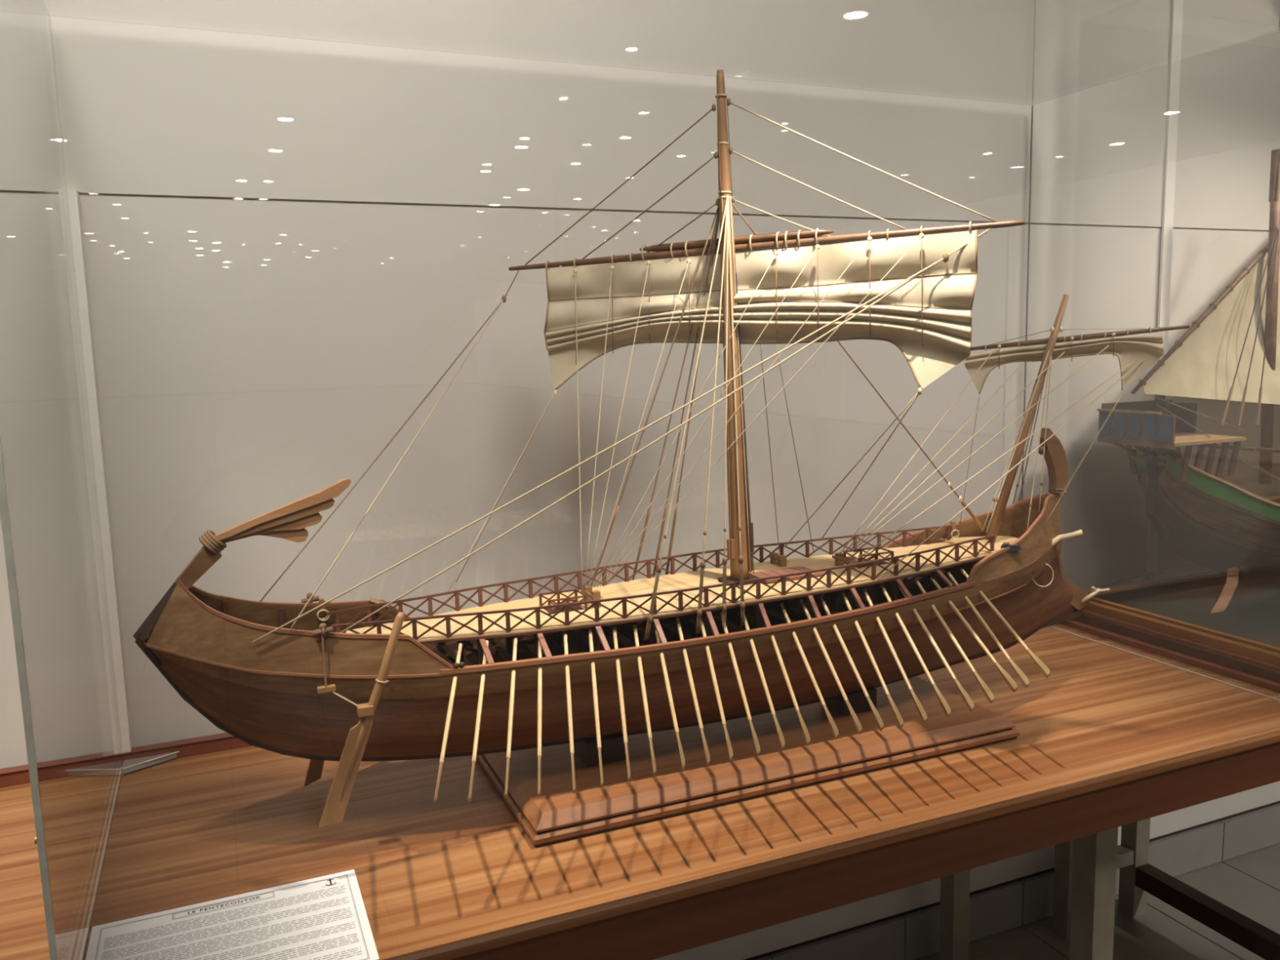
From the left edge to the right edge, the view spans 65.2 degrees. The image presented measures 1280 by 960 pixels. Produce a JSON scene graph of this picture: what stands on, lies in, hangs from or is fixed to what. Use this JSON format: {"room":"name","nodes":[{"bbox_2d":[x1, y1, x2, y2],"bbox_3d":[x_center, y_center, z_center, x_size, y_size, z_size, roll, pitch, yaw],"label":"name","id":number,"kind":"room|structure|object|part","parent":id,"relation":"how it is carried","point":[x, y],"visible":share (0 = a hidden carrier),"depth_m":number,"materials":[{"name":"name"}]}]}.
{"room":"museum","nodes":[
{"label":"museum","id":0,"kind":"room"},
{"bbox_2d":[0,190,1279,959],"bbox_3d":[0.758,-0.567,1.966,15.000,3.000,0.120,-5,8,-23],"label":"wall","id":1,"kind":"structure","parent":0,"point":[254,357],"depth_m":1.52,"materials":[{"name":"paint"}]},
{"bbox_2d":[66,189,132,752],"bbox_3d":[-0.722,0.001,1.316,0.034,0.742,0.030,-5,8,-23],"label":"trim","id":2,"kind":"structure","parent":1,"relation":"attached to","point":[74,206],"depth_m":1.31,"materials":[{"name":"white paint"}]},
{"bbox_2d":[0,0,1279,230],"bbox_3d":[0.766,-1.220,1.821,15.000,1.468,0.002,-5,8,-23],"label":"ceiling","id":3,"kind":"structure","parent":1,"relation":"attached to","point":[553,104],"depth_m":1.59,"materials":[{"name":"paint"}]},
{"bbox_2d":[743,800,1279,959],"bbox_3d":[0.821,0.878,2.098,15.000,0.098,0.016,-5,8,-23],"label":"baseboard","id":4,"kind":"structure","parent":1,"relation":"attached to","point":[913,934],"depth_m":2.07,"materials":[{"name":"tile"}]},
{"bbox_2d":[1146,0,1183,581],"bbox_3d":[1.073,-0.568,2.029,0.026,1.830,0.006,-5,8,-23],"label":"trim","id":5,"kind":"structure","parent":1,"relation":"attached to","point":[1176,16],"depth_m":2.02,"materials":[{"name":"white paint"}]},
{"bbox_2d":[915,842,1279,959],"bbox_3d":[7.779,2.961,-14.034,15.000,0.060,35.600,-5,8,-23],"label":"floor","id":6,"kind":"structure","parent":0,"point":[1248,883],"depth_m":2.07,"materials":[{"name":"tile"}]},
{"bbox_2d":[0,624,1279,959],"bbox_3d":[0.086,0.689,1.420,1.752,0.690,0.631,-5,8,-23],"label":"display table","id":7,"kind":"object","parent":6,"relation":"on","point":[1113,738],"visible":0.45,"depth_m":1.18,"materials":[{"name":"brown wood"}]},
{"bbox_2d":[85,869,379,959],"bbox_3d":[-0.386,0.437,0.945,0.248,0.001,0.174,-5,8,-23],"label":"information sheet","id":8,"kind":"object","parent":7,"relation":"on","point":[324,917],"visible":1,"depth_m":0.97,"materials":[{"name":"white paper"}]},
{"bbox_2d":[0,0,1279,959],"bbox_3d":[0.126,-0.119,1.327,1.588,0.975,0.607,-5,8,-23],"label":"case","id":9,"kind":"object","parent":7,"relation":"on","point":[95,762],"visible":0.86,"depth_m":1.04,"materials":[{"name":"clear glass"}]},
{"bbox_3d":[0.009,-0.151,1.602,1.574,0.970,0.005,-5,8,-23],"label":"pane","id":10,"kind":"part","parent":9,"relation":"part of","materials":[{"name":"clear glass"}]},
{"bbox_3d":[-0.599,-0.058,1.022,0.005,0.970,0.596,-5,8,-23],"label":"pane","id":11,"kind":"part","parent":9,"relation":"part of","materials":[{"name":"clear glass"}]},
{"bbox_2d":[133,69,1190,826],"bbox_3d":[0.107,-0.075,1.297,1.412,0.874,0.538,-5,8,-23],"label":"model","id":12,"kind":"object","parent":7,"relation":"on","point":[350,683],"visible":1,"depth_m":1.24},
{"bbox_3d":[-0.392,0.144,1.180,0.287,0.118,0.025,-8,10,-41],"label":"cap rail","id":13,"kind":"part","parent":12,"relation":"part of","materials":[{"name":"brown wood"}]},
{"bbox_3d":[-0.406,0.345,1.258,0.038,0.078,0.004,-5,8,-23],"label":"blade","id":14,"kind":"part","parent":12,"relation":"part of","materials":[{"name":"brown wood"}]},
{"bbox_3d":[-0.342,0.158,1.073,0.271,0.118,0.094,-5,8,-23],"label":"cap rail","id":15,"kind":"part","parent":12,"relation":"part of","materials":[{"name":"brown wood"}]},
{"bbox_3d":[-0.380,0.152,1.194,0.018,0.020,0.006,-5,8,-23],"label":"belaying post","id":16,"kind":"part","parent":12,"relation":"part of","materials":[{"name":"brown wood"}]},
{"bbox_3d":[-0.352,0.166,1.163,0.004,0.024,0.004,-5,8,-23],"label":"post","id":17,"kind":"part","parent":12,"relation":"part of","materials":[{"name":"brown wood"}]},
{"bbox_3d":[-0.305,0.302,1.037,0.061,0.108,0.004,-5,8,-23],"label":"blade","id":18,"kind":"part","parent":12,"relation":"part of","materials":[{"name":"brown wood"}]},
{"bbox_3d":[-0.321,0.162,1.185,0.004,0.024,0.004,-5,8,-23],"label":"post","id":19,"kind":"part","parent":12,"relation":"part of","materials":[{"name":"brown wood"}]},
{"bbox_3d":[-0.290,0.171,1.114,0.004,0.024,0.004,-5,8,-23],"label":"post","id":20,"kind":"part","parent":12,"relation":"part of","materials":[{"name":"brown wood"}]},
{"bbox_3d":[-0.288,0.158,1.204,0.004,0.024,0.004,-5,8,-23],"label":"post","id":21,"kind":"part","parent":12,"relation":"part of","materials":[{"name":"brown wood"}]},
{"bbox_3d":[-0.253,0.168,1.123,0.004,0.024,0.004,-5,8,-23],"label":"post","id":22,"kind":"part","parent":12,"relation":"part of","materials":[{"name":"brown wood"}]},
{"bbox_3d":[-0.257,0.154,1.224,0.004,0.024,0.004,-5,8,-23],"label":"post","id":23,"kind":"part","parent":12,"relation":"part of","materials":[{"name":"brown wood"}]},
{"bbox_3d":[-0.217,0.166,1.132,0.004,0.024,0.004,-5,8,-23],"label":"post","id":24,"kind":"part","parent":12,"relation":"part of","materials":[{"name":"brown wood"}]},
{"bbox_3d":[-0.227,0.151,1.244,0.004,0.024,0.004,-5,8,-23],"label":"post","id":25,"kind":"part","parent":12,"relation":"part of","materials":[{"name":"brown wood"}]},
{"bbox_3d":[-0.224,0.213,1.250,0.006,0.094,0.006,-5,8,-23],"label":"deck post","id":26,"kind":"part","parent":12,"relation":"part of","materials":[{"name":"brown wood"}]},
{"bbox_3d":[-0.182,0.164,1.139,0.004,0.024,0.004,-5,8,-23],"label":"post","id":27,"kind":"part","parent":12,"relation":"part of","materials":[{"name":"brown wood"}]},
{"bbox_3d":[-0.201,0.147,1.262,0.004,0.024,0.004,-5,8,-23],"label":"post","id":28,"kind":"part","parent":12,"relation":"part of","materials":[{"name":"brown wood"}]},
{"bbox_3d":[-0.181,0.226,1.150,0.006,0.094,0.006,-5,8,-23],"label":"deck post","id":29,"kind":"part","parent":12,"relation":"part of","materials":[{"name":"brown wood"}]},
{"bbox_3d":[-0.172,0.144,1.279,0.004,0.024,0.004,-5,8,-23],"label":"post","id":30,"kind":"part","parent":12,"relation":"part of","materials":[{"name":"brown wood"}]},
{"bbox_3d":[-0.151,0.162,1.145,0.004,0.024,0.004,-5,8,-23],"label":"post","id":31,"kind":"part","parent":12,"relation":"part of","materials":[{"name":"brown wood"}]},
{"bbox_3d":[-0.168,0.207,1.285,0.006,0.094,0.006,-5,8,-23],"label":"deck post","id":32,"kind":"part","parent":12,"relation":"part of","materials":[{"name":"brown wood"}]},
{"bbox_3d":[-0.142,0.141,1.296,0.004,0.024,0.004,-5,8,-23],"label":"post","id":33,"kind":"part","parent":12,"relation":"part of","materials":[{"name":"brown wood"}]},
{"bbox_3d":[-0.117,0.222,1.166,0.006,0.094,0.006,-5,8,-23],"label":"deck post","id":34,"kind":"part","parent":12,"relation":"part of","materials":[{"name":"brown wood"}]},
{"bbox_3d":[-0.118,0.160,1.154,0.004,0.024,0.004,-5,8,-23],"label":"post","id":35,"kind":"part","parent":12,"relation":"part of","materials":[{"name":"brown wood"}]},
{"bbox_3d":[-0.124,0.150,1.245,0.003,0.018,0.003,-5,8,-23],"label":"post","id":36,"kind":"part","parent":12,"relation":"part of","materials":[{"name":"brown wood"}]},
{"bbox_3d":[-0.110,0.154,1.212,0.003,0.018,0.003,-5,8,-23],"label":"post","id":37,"kind":"part","parent":12,"relation":"part of","materials":[{"name":"brown wood"}]},
{"bbox_3d":[-0.110,0.137,1.313,0.004,0.024,0.004,-5,8,-23],"label":"post","id":38,"kind":"part","parent":12,"relation":"part of","materials":[{"name":"brown wood"}]},
{"bbox_3d":[-0.102,0.148,1.254,0.003,0.018,0.003,-5,8,-23],"label":"post","id":39,"kind":"part","parent":12,"relation":"part of","materials":[{"name":"brown wood"}]},
{"bbox_3d":[-0.107,0.201,1.317,0.006,0.095,0.006,-5,8,-23],"label":"deck post","id":40,"kind":"part","parent":12,"relation":"part of","materials":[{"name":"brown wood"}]},
{"bbox_3d":[-0.095,0.143,1.237,0.050,0.002,0.038,-5,8,-23],"label":"hatch railing","id":41,"kind":"part","parent":12,"relation":"part of","materials":[{"name":"brown wood"}]},
{"bbox_3d":[-0.085,0.157,1.164,0.004,0.024,0.004,-5,8,-23],"label":"post","id":42,"kind":"part","parent":12,"relation":"part of","materials":[{"name":"brown wood"}]},
{"bbox_3d":[-0.081,0.147,1.264,0.003,0.018,0.003,-5,8,-23],"label":"post","id":43,"kind":"part","parent":12,"relation":"part of","materials":[{"name":"brown wood"}]},
{"bbox_3d":[-0.080,0.134,1.329,0.004,0.024,0.004,-5,8,-23],"label":"post","id":44,"kind":"part","parent":12,"relation":"part of","materials":[{"name":"brown wood"}]},
{"bbox_3d":[-0.067,0.151,1.231,0.003,0.018,0.003,-5,8,-23],"label":"post","id":45,"kind":"part","parent":12,"relation":"part of","materials":[{"name":"brown wood"}]},
{"bbox_3d":[-0.051,0.217,1.187,0.006,0.095,0.006,-5,8,-23],"label":"deck post","id":46,"kind":"part","parent":12,"relation":"part of","materials":[{"name":"brown wood"}]},
{"bbox_3d":[-0.051,0.154,1.175,0.004,0.024,0.004,-5,8,-23],"label":"post","id":47,"kind":"part","parent":12,"relation":"part of","materials":[{"name":"brown wood"}]},
{"bbox_3d":[-0.048,0.130,1.346,0.004,0.024,0.004,-5,8,-23],"label":"post","id":48,"kind":"part","parent":12,"relation":"part of","materials":[{"name":"brown wood"}]},
{"bbox_3d":[-0.045,0.194,1.351,0.006,0.096,0.006,-5,8,-23],"label":"deck post","id":49,"kind":"part","parent":12,"relation":"part of","materials":[{"name":"brown wood"}]},
{"bbox_3d":[-0.018,0.152,1.185,0.004,0.024,0.004,-5,8,-23],"label":"post","id":50,"kind":"part","parent":12,"relation":"part of","materials":[{"name":"brown wood"}]},
{"bbox_3d":[-0.018,0.126,1.362,0.004,0.024,0.004,-5,8,-23],"label":"post","id":51,"kind":"part","parent":12,"relation":"part of","materials":[{"name":"brown wood"}]},
{"bbox_3d":[0.047,0.110,1.359,0.917,0.016,0.064,-5,8,-23],"label":"railing","id":52,"kind":"part","parent":12,"relation":"part of","materials":[{"name":"brown wood"}]},
{"bbox_3d":[0.012,0.123,1.376,0.004,0.024,0.004,-5,8,-23],"label":"post","id":53,"kind":"part","parent":12,"relation":"part of","materials":[{"name":"brown wood"}]},
{"bbox_3d":[0.017,0.212,1.208,0.006,0.096,0.006,-5,8,-23],"label":"deck post","id":54,"kind":"part","parent":12,"relation":"part of","materials":[{"name":"brown wood"}]},
{"bbox_3d":[0.017,0.149,1.195,0.004,0.024,0.004,-5,8,-23],"label":"post","id":55,"kind":"part","parent":12,"relation":"part of","materials":[{"name":"brown wood"}]},
{"bbox_3d":[0.094,0.123,1.251,0.917,0.016,0.064,-5,8,-23],"label":"railing","id":56,"kind":"part","parent":12,"relation":"part of","materials":[{"name":"brown wood"}]},
{"bbox_3d":[0.045,0.119,1.392,0.004,0.024,0.004,-5,8,-23],"label":"post","id":57,"kind":"part","parent":12,"relation":"part of","materials":[{"name":"brown wood"}]},
{"bbox_3d":[0.049,0.146,1.206,0.004,0.024,0.004,-5,8,-23],"label":"post","id":58,"kind":"part","parent":12,"relation":"part of","materials":[{"name":"brown wood"}]},
{"bbox_3d":[0.077,0.116,1.406,0.004,0.024,0.004,-5,8,-23],"label":"post","id":59,"kind":"part","parent":12,"relation":"part of","materials":[{"name":"brown wood"}]},
{"bbox_3d":[0.081,0.181,1.411,0.006,0.099,0.006,-5,8,-23],"label":"deck post","id":60,"kind":"part","parent":12,"relation":"part of","materials":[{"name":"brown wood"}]},
{"bbox_3d":[0.081,0.207,1.230,0.006,0.098,0.006,-5,8,-23],"label":"deck post","id":61,"kind":"part","parent":12,"relation":"part of","materials":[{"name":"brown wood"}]},
{"bbox_3d":[0.081,0.143,1.217,0.004,0.024,0.004,-5,8,-23],"label":"post","id":62,"kind":"part","parent":12,"relation":"part of","materials":[{"name":"brown wood"}]},
{"bbox_3d":[0.110,0.112,1.420,0.004,0.024,0.004,-5,8,-23],"label":"post","id":63,"kind":"part","parent":12,"relation":"part of","materials":[{"name":"brown wood"}]},
{"bbox_3d":[0.115,0.139,1.230,0.004,0.024,0.004,-5,8,-23],"label":"post","id":64,"kind":"part","parent":12,"relation":"part of","materials":[{"name":"brown wood"}]},
{"bbox_3d":[0.149,0.176,1.438,0.006,0.100,0.006,-5,8,-23],"label":"deck post","id":65,"kind":"part","parent":12,"relation":"part of","materials":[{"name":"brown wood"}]},
{"bbox_3d":[0.147,0.201,1.256,0.006,0.099,0.006,-5,8,-23],"label":"deck post","id":66,"kind":"part","parent":12,"relation":"part of","materials":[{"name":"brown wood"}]},
{"bbox_3d":[0.147,0.136,1.243,0.004,0.024,0.004,-5,8,-23],"label":"post","id":67,"kind":"part","parent":12,"relation":"part of","materials":[{"name":"brown wood"}]},
{"bbox_3d":[0.175,0.107,1.443,0.004,0.024,0.004,-5,8,-23],"label":"post","id":68,"kind":"part","parent":12,"relation":"part of","materials":[{"name":"brown wood"}]},
{"bbox_3d":[0.206,0.105,1.454,0.004,0.024,0.004,-5,8,-23],"label":"post","id":69,"kind":"part","parent":12,"relation":"part of","materials":[{"name":"brown wood"}]},
{"bbox_3d":[0.180,0.133,1.257,0.004,0.024,0.004,-5,8,-23],"label":"post","id":70,"kind":"part","parent":12,"relation":"part of","materials":[{"name":"brown wood"}]},
{"bbox_3d":[0.212,0.171,1.460,0.006,0.101,0.006,-5,8,-23],"label":"deck post","id":71,"kind":"part","parent":12,"relation":"part of","materials":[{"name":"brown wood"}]},
{"bbox_3d":[0.214,0.195,1.285,0.006,0.100,0.006,-5,8,-23],"label":"deck post","id":72,"kind":"part","parent":12,"relation":"part of","materials":[{"name":"brown wood"}]},
{"bbox_3d":[0.245,0.101,1.467,0.004,0.024,0.004,-5,8,-23],"label":"post","id":73,"kind":"part","parent":12,"relation":"part of","materials":[{"name":"brown wood"}]},
{"bbox_3d":[0.215,0.129,1.273,0.004,0.024,0.004,-5,8,-23],"label":"post","id":74,"kind":"part","parent":12,"relation":"part of","materials":[{"name":"brown wood"}]},
{"bbox_3d":[0.243,0.126,1.286,0.004,0.024,0.004,-5,8,-23],"label":"post","id":75,"kind":"part","parent":12,"relation":"part of","materials":[{"name":"brown wood"}]},
{"bbox_3d":[0.282,0.098,1.478,0.004,0.024,0.004,-5,8,-23],"label":"post","id":76,"kind":"part","parent":12,"relation":"part of","materials":[{"name":"brown wood"}]},
{"bbox_3d":[0.287,0.165,1.484,0.006,0.102,0.006,-5,8,-23],"label":"deck post","id":77,"kind":"part","parent":12,"relation":"part of","materials":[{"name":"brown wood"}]},
{"bbox_3d":[0.272,0.123,1.301,0.004,0.024,0.004,-5,8,-23],"label":"post","id":78,"kind":"part","parent":12,"relation":"part of","materials":[{"name":"brown wood"}]},
{"bbox_3d":[0.275,0.189,1.315,0.006,0.101,0.006,-5,8,-23],"label":"deck post","id":79,"kind":"part","parent":12,"relation":"part of","materials":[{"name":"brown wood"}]},
{"bbox_3d":[0.320,0.095,1.489,0.004,0.024,0.004,-5,8,-23],"label":"post","id":80,"kind":"part","parent":12,"relation":"part of","materials":[{"name":"brown wood"}]},
{"bbox_3d":[0.305,0.113,1.386,0.003,0.018,0.003,-5,8,-23],"label":"post","id":81,"kind":"part","parent":12,"relation":"part of","materials":[{"name":"brown wood"}]},
{"bbox_3d":[0.323,0.101,1.412,0.058,0.002,0.038,-5,8,-23],"label":"hatch railing","id":82,"kind":"part","parent":12,"relation":"part of","materials":[{"name":"brown wood"}]},
{"bbox_3d":[0.308,0.120,1.320,0.004,0.024,0.004,-5,8,-23],"label":"post","id":83,"kind":"part","parent":12,"relation":"part of","materials":[{"name":"brown wood"}]},
{"bbox_3d":[0.358,0.092,1.499,0.004,0.024,0.004,-5,8,-23],"label":"post","id":84,"kind":"part","parent":12,"relation":"part of","materials":[{"name":"brown wood"}]},
{"bbox_3d":[0.359,0.160,1.504,0.006,0.104,0.006,-5,8,-23],"label":"deck post","id":85,"kind":"part","parent":12,"relation":"part of","materials":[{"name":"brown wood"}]},
{"bbox_3d":[0.344,0.182,1.351,0.006,0.102,0.006,-5,8,-23],"label":"deck post","id":86,"kind":"part","parent":12,"relation":"part of","materials":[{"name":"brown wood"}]},
{"bbox_3d":[0.343,0.116,1.339,0.004,0.024,0.004,-5,8,-23],"label":"post","id":87,"kind":"part","parent":12,"relation":"part of","materials":[{"name":"brown wood"}]},
{"bbox_3d":[0.399,0.089,1.506,0.004,0.024,0.004,-5,8,-23],"label":"post","id":88,"kind":"part","parent":12,"relation":"part of","materials":[{"name":"brown wood"}]},
{"bbox_3d":[0.377,0.111,1.358,0.004,0.024,0.004,-5,8,-23],"label":"post","id":89,"kind":"part","parent":12,"relation":"part of","materials":[{"name":"brown wood"}]},
{"bbox_3d":[0.436,0.085,1.515,0.004,0.024,0.004,-5,8,-23],"label":"post","id":90,"kind":"part","parent":12,"relation":"part of","materials":[{"name":"brown wood"}]},
{"bbox_3d":[0.409,0.174,1.389,0.006,0.104,0.006,-5,8,-23],"label":"deck post","id":91,"kind":"part","parent":12,"relation":"part of","materials":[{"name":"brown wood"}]},
{"bbox_3d":[0.410,0.107,1.378,0.004,0.024,0.004,-5,8,-23],"label":"post","id":92,"kind":"part","parent":12,"relation":"part of","materials":[{"name":"brown wood"}]},
{"bbox_3d":[0.470,0.083,1.524,0.004,0.024,0.004,-5,8,-23],"label":"post","id":93,"kind":"part","parent":12,"relation":"part of","materials":[{"name":"brown wood"}]},
{"bbox_3d":[0.483,0.074,1.543,0.018,0.020,0.006,-5,8,-23],"label":"belaying post","id":94,"kind":"part","parent":12,"relation":"part of","materials":[{"name":"brown wood"}]},
{"bbox_3d":[0.444,0.102,1.401,0.004,0.024,0.004,-5,8,-23],"label":"post","id":95,"kind":"part","parent":12,"relation":"part of","materials":[{"name":"brown wood"}]},
{"bbox_3d":[0.496,0.071,1.548,0.263,0.098,0.022,-2,8,-2],"label":"cap rail","id":96,"kind":"part","parent":12,"relation":"part of","materials":[{"name":"brown wood"}]},
{"bbox_3d":[0.477,0.097,1.422,0.004,0.024,0.004,-5,8,-23],"label":"post","id":97,"kind":"part","parent":12,"relation":"part of","materials":[{"name":"brown wood"}]},
{"bbox_3d":[0.507,0.093,1.439,0.004,0.024,0.004,-5,8,-23],"label":"post","id":98,"kind":"part","parent":12,"relation":"part of","materials":[{"name":"brown wood"}]},
{"bbox_3d":[0.542,0.085,1.439,0.263,0.098,0.022,-9,11,-43],"label":"cap rail","id":99,"kind":"part","parent":12,"relation":"part of","materials":[{"name":"brown wood"}]},
{"bbox_3d":[0.609,-0.045,1.517,0.011,0.014,0.011,6,11,44],"label":"horn knob","id":100,"kind":"part","parent":12,"relation":"part of","materials":[{"name":"brown wood"}]},
{"bbox_3d":[0.667,0.113,1.562,0.087,0.190,0.012,-5,8,-23],"label":"stem","id":101,"kind":"part","parent":12,"relation":"part of","materials":[{"name":"brown wood"}]},
{"bbox_2d":[475,675,1019,847],"bbox_3d":[0.145,0.336,1.370,0.695,0.061,0.290,-5,8,-23],"label":"display stand","id":102,"kind":"object","parent":7,"relation":"on","point":[558,815],"visible":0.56,"depth_m":1.26,"materials":[{"name":"brown wood"}]},
{"bbox_3d":[0.599,0.629,1.892,0.038,0.657,0.038,-5,8,-23],"label":"leg","id":103,"kind":"part","parent":7,"relation":"part of","materials":[{"name":"wood"}]},
{"bbox_3d":[0.617,0.699,1.372,0.038,0.657,0.038,-5,8,-23],"label":"leg","id":104,"kind":"part","parent":7,"relation":"part of","materials":[{"name":"wood"}]},
{"bbox_2d":[1052,623,1279,959],"bbox_3d":[1.705,0.571,2.076,1.746,0.670,0.582,-5,8,-23],"label":"display table","id":105,"kind":"object","parent":6,"relation":"on","point":[1137,877],"visible":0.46,"depth_m":2.02,"materials":[{"name":"brown wood"}]},
{"bbox_3d":[0.868,0.606,2.011,0.038,0.657,0.038,-5,8,-23],"label":"leg","id":106,"kind":"part","parent":105,"relation":"part of","materials":[{"name":"wood"}]},
{"bbox_3d":[0.958,0.792,2.073,0.145,0.030,0.030,-5,8,-23],"label":"foot rail","id":107,"kind":"part","parent":105,"relation":"part of","materials":[{"name":"wood"}]},
{"bbox_3d":[1.038,0.593,2.083,0.038,0.657,0.038,-5,8,-23],"label":"leg","id":108,"kind":"part","parent":105,"relation":"part of","materials":[{"name":"wood"}]},
{"bbox_2d":[1058,570,1279,693],"bbox_3d":[1.670,0.213,2.034,1.688,0.051,0.580,-5,8,-23],"label":"base","id":109,"kind":"object","parent":105,"relation":"on","point":[1171,617],"visible":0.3,"depth_m":1.79,"materials":[{"name":"red wood"}]},
{"bbox_3d":[1.670,0.200,2.032,1.628,0.015,0.520,-5,8,-23],"label":"golden moulding","id":110,"kind":"part","parent":109,"relation":"part of","materials":[{"name":"brown wood"}]},
{"bbox_2d":[1097,148,1279,613],"bbox_3d":[1.473,-0.283,2.063,1.330,0.965,0.251,-5,8,-23],"label":"model","id":111,"kind":"object","parent":109,"relation":"on","point":[1231,352],"visible":1,"depth_m":1.89},
{"bbox_3d":[0.886,-0.107,1.905,0.001,0.045,0.026,-5,8,-23],"label":"blue panel","id":112,"kind":"part","parent":111,"relation":"part of","materials":[{"name":"paint"}]},
{"bbox_3d":[0.899,-0.103,1.875,0.001,0.045,0.026,-5,8,-23],"label":"blue panel","id":113,"kind":"part","parent":111,"relation":"part of","materials":[{"name":"paint"}]},
{"bbox_3d":[0.907,-0.127,1.857,0.009,0.004,0.136,-5,8,-23],"label":"rail","id":114,"kind":"part","parent":111,"relation":"part of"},
{"bbox_3d":[0.912,-0.099,1.845,0.001,0.045,0.026,-5,8,-23],"label":"blue panel","id":115,"kind":"part","parent":111,"relation":"part of","materials":[{"name":"paint"}]},
{"bbox_3d":[0.915,-0.069,1.850,0.007,0.010,0.163,-5,8,-23],"label":"rail","id":116,"kind":"part","parent":111,"relation":"part of","materials":[{"name":"brown wood"}]},
{"bbox_3d":[1.033,0.189,2.023,0.202,0.053,0.023,-1,8,5],"label":"cradle arm","id":117,"kind":"part","parent":111,"relation":"part of","materials":[{"name":"brown wood"}]},
{"bbox_3d":[0.925,-0.096,1.815,0.001,0.045,0.026,-5,8,-23],"label":"blue panel","id":118,"kind":"part","parent":111,"relation":"part of","materials":[{"name":"paint"}]},
{"bbox_3d":[1.007,-0.128,1.939,0.014,0.076,0.012,-5,8,-23],"label":"gallery post","id":119,"kind":"part","parent":111,"relation":"part of","materials":[{"name":"brown wood"}]},
{"bbox_3d":[0.938,-0.092,1.785,0.001,0.045,0.026,-5,8,-23],"label":"blue panel","id":120,"kind":"part","parent":111,"relation":"part of","materials":[{"name":"paint"}]},
{"bbox_3d":[1.098,0.208,1.871,0.023,0.053,0.202,5,10,38],"label":"cradle arm","id":121,"kind":"part","parent":111,"relation":"part of","materials":[{"name":"brown wood"}]},
{"bbox_3d":[1.141,0.852,1.888,0.036,0.040,0.455,-5,8,-23],"label":"foot rail","id":122,"kind":"part","parent":105,"relation":"part of","materials":[{"name":"brown wood"}]}
]}

